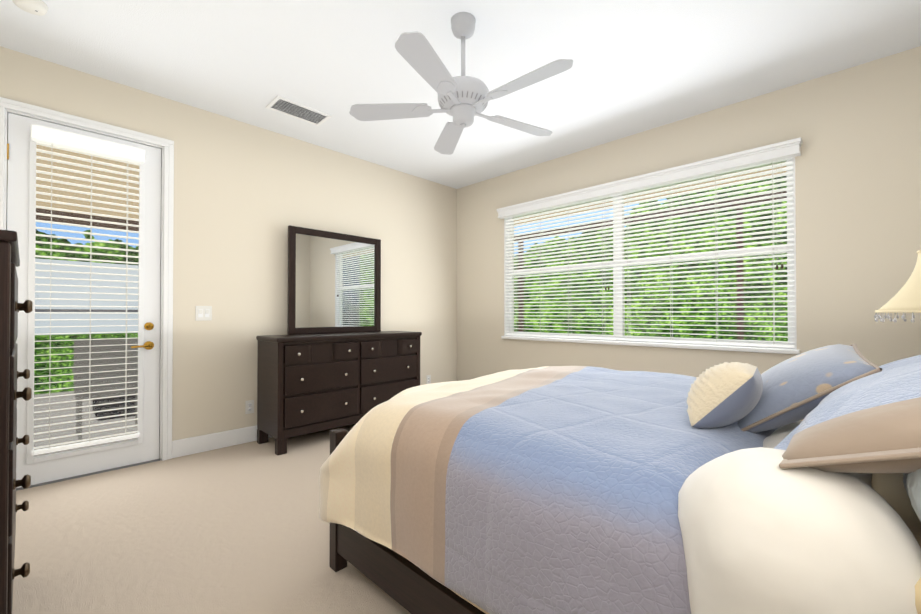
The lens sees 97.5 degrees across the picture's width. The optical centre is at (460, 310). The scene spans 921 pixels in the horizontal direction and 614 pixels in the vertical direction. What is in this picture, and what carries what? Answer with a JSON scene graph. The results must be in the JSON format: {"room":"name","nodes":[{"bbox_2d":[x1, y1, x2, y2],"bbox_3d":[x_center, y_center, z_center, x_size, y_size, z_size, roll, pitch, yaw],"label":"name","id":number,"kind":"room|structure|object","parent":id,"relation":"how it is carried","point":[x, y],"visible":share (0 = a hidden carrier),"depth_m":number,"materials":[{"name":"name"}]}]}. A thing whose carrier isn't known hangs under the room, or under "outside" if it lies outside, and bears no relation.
{"room":"bedroom","nodes":[
{"label":"bedroom","id":0,"kind":"room"},
{"bbox_2d":[12,423,410,613],"bbox_3d":[0.031,1.190,2.219,4.850,0.100,4.700,-1,-1,45],"label":"floor","id":1,"kind":"structure","parent":0,"point":[243,528],"depth_m":1.99,"materials":[{"name":"carpet"}]},
{"bbox_2d":[0,230,32,613],"bbox_3d":[-1.728,0.454,1.269,0.907,1.355,0.530,-1,-1,45],"label":"chest","id":2,"kind":"object","parent":1,"relation":"on","point":[11,307],"visible":1,"depth_m":1.15,"materials":[{"name":"brown wood"}]},
{"bbox_2d":[256,331,421,454],"bbox_3d":[-1.085,0.688,3.870,0.500,0.935,1.489,-1,-1,45],"label":"dresser","id":3,"kind":"object","parent":1,"relation":"on","point":[309,383],"visible":0.92,"depth_m":3.51,"materials":[{"name":"brown wood"}]},
{"bbox_2d":[287,225,380,334],"bbox_3d":[-1.228,-0.278,4.048,0.040,1.000,0.995,-1,-1,45],"label":"dresser mirror","id":4,"kind":"object","parent":3,"relation":"on","point":[334,282],"visible":1,"depth_m":4.00,"materials":[{"name":"brown wood"}]},
{"bbox_2d":[319,344,920,613],"bbox_3d":[0.803,0.474,1.583,2.458,1.320,1.874,-1,-1,45],"label":"bed","id":5,"kind":"object","parent":1,"relation":"on","point":[792,485],"visible":1,"depth_m":0.97,"materials":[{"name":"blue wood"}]},
{"bbox_3d":[2.336,0.807,1.849,0.640,0.660,0.584,-1,-1,45],"label":"nightstand","id":6,"kind":"object","parent":1,"relation":"on","visible":0},
{"bbox_2d":[874,250,920,322],"bbox_3d":[2.307,0.064,1.898,0.505,0.827,0.505,-1,-1,45],"label":"table lamp","id":7,"kind":"object","parent":6,"relation":"on","point":[906,298],"visible":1,"depth_m":1.93,"materials":[{"name":"beige fabric"}]},
{"bbox_2d":[0,46,455,440],"bbox_3d":[-1.642,-0.245,3.883,0.150,2.800,4.350,-1,-1,45],"label":"wall","id":8,"kind":"structure","parent":0,"point":[246,196],"depth_m":3.53,"materials":[{"name":"beige paint"}]},
{"bbox_2d":[0,97,173,490],"bbox_3d":[-2.612,-0.092,2.850,0.212,2.477,0.941,-1,-1,45],"label":"patio door","id":9,"kind":"structure","parent":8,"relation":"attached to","point":[26,129],"depth_m":2.82,"materials":[{"name":"white wood"}]},
{"bbox_2d":[195,306,211,320],"bbox_3d":[-2.099,0.020,3.300,0.012,0.120,0.116,-1,-1,45],"label":"light switch","id":10,"kind":"object","parent":8,"relation":"attached to","point":[203,313],"visible":1,"depth_m":3.30,"materials":[{"name":"white plastic"}]},
{"bbox_2d":[172,425,271,457],"bbox_3d":[-1.150,1.091,4.250,0.021,0.135,3.121,-1,-1,45],"label":"baseboard","id":11,"kind":"structure","parent":8,"relation":"attached to","point":[197,444],"depth_m":3.32,"materials":[{"name":"white wood"}]},
{"bbox_2d":[245,400,253,413],"bbox_3d":[-1.851,0.845,3.546,0.009,0.116,0.072,-1,-1,45],"label":"electrical outlet","id":12,"kind":"object","parent":8,"relation":"attached to","point":[249,406],"visible":1,"depth_m":3.54,"materials":[{"name":"white plastic"}]},
{"bbox_2d":[426,375,430,383],"bbox_3d":[-0.397,0.861,5.026,0.009,0.116,0.072,-1,-1,45],"label":"electrical outlet","id":13,"kind":"object","parent":8,"relation":"attached to","point":[428,379],"visible":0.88,"depth_m":5.02,"materials":[{"name":"white plastic"}]},
{"bbox_2d":[0,0,920,188],"bbox_3d":[0.031,-1.710,2.245,4.850,0.100,4.700,-1,-1,45],"label":"ceiling","id":14,"kind":"structure","parent":0,"point":[638,66],"depth_m":2.63,"materials":[{"name":"white paint"}]},
{"bbox_2d":[12,0,47,15],"bbox_3d":[-2.310,-1.640,2.163,0.140,0.040,0.140,-1,-1,45],"label":"smoke detector","id":15,"kind":"object","parent":14,"relation":"attached to","point":[38,7],"visible":1,"depth_m":2.16,"materials":[{"name":"white plastic"}]},
{"bbox_2d":[265,95,331,125],"bbox_3d":[-1.333,-1.644,3.340,0.250,0.011,0.450,-1,-1,45],"label":"ceiling vent","id":16,"kind":"object","parent":14,"relation":"in","point":[285,106],"visible":1,"depth_m":3.32,"materials":[{"name":"white metal"}]},
{"bbox_2d":[349,12,572,154],"bbox_3d":[0.059,-1.354,2.285,1.236,0.610,1.270,-1,-1,45],"label":"ceiling fan","id":17,"kind":"object","parent":14,"relation":"hanging from","point":[463,99],"visible":1,"depth_m":2.24,"materials":[{"name":"grey metal"}]},
{"bbox_2d":[456,46,920,380],"bbox_3d":[1.626,-0.245,3.854,4.850,2.800,0.150,-1,-1,45],"label":"wall","id":18,"kind":"structure","parent":0,"point":[858,167],"depth_m":2.90,"materials":[{"name":"beige paint"}]},
{"bbox_2d":[903,468,920,521],"bbox_3d":[1.071,0.272,0.588,0.610,0.227,0.737,-1,-1,45],"label":"light","id":19,"kind":"object","parent":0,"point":[911,476],"depth_m":0.60,"materials":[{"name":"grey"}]},
{"label":"outside","id":20,"kind":"structure","parent":0,"visible":0},
{"bbox_2d":[33,145,138,456],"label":"blinds","id":21,"kind":"object","parent":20,"point":[66,351],"depth_m":5.81,"materials":[{"name":"white plastic"}]},
{"bbox_2d":[501,157,799,354],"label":"window","id":22,"kind":"structure","parent":20,"point":[557,329],"depth_m":7.01,"materials":[{"name":"clear glass"}]},
{"bbox_2d":[505,195,616,339],"bbox_3d":[1.027,-0.433,4.380,1.332,1.441,0.066,-1,-1,45],"label":"window blind","id":23,"kind":"object","parent":22,"relation":"attached to","point":[605,208],"visible":0.94,"depth_m":4.30,"materials":[{"name":"white plastic"}]},
{"bbox_2d":[497,137,801,218],"bbox_3d":[1.452,-1.169,3.864,2.784,0.108,0.089,-1,-1,45],"label":"window valance","id":24,"kind":"object","parent":22,"relation":"attached to","point":[787,149],"visible":1,"depth_m":3.49,"materials":[{"name":"white wood"}]},
{"bbox_2d":[615,158,794,347],"bbox_3d":[1.982,-0.442,3.441,1.332,1.441,0.066,-1,-1,45],"label":"window blind","id":25,"kind":"object","parent":22,"relation":"attached to","point":[772,191],"visible":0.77,"depth_m":3.34,"materials":[{"name":"white plastic"}]}
]}

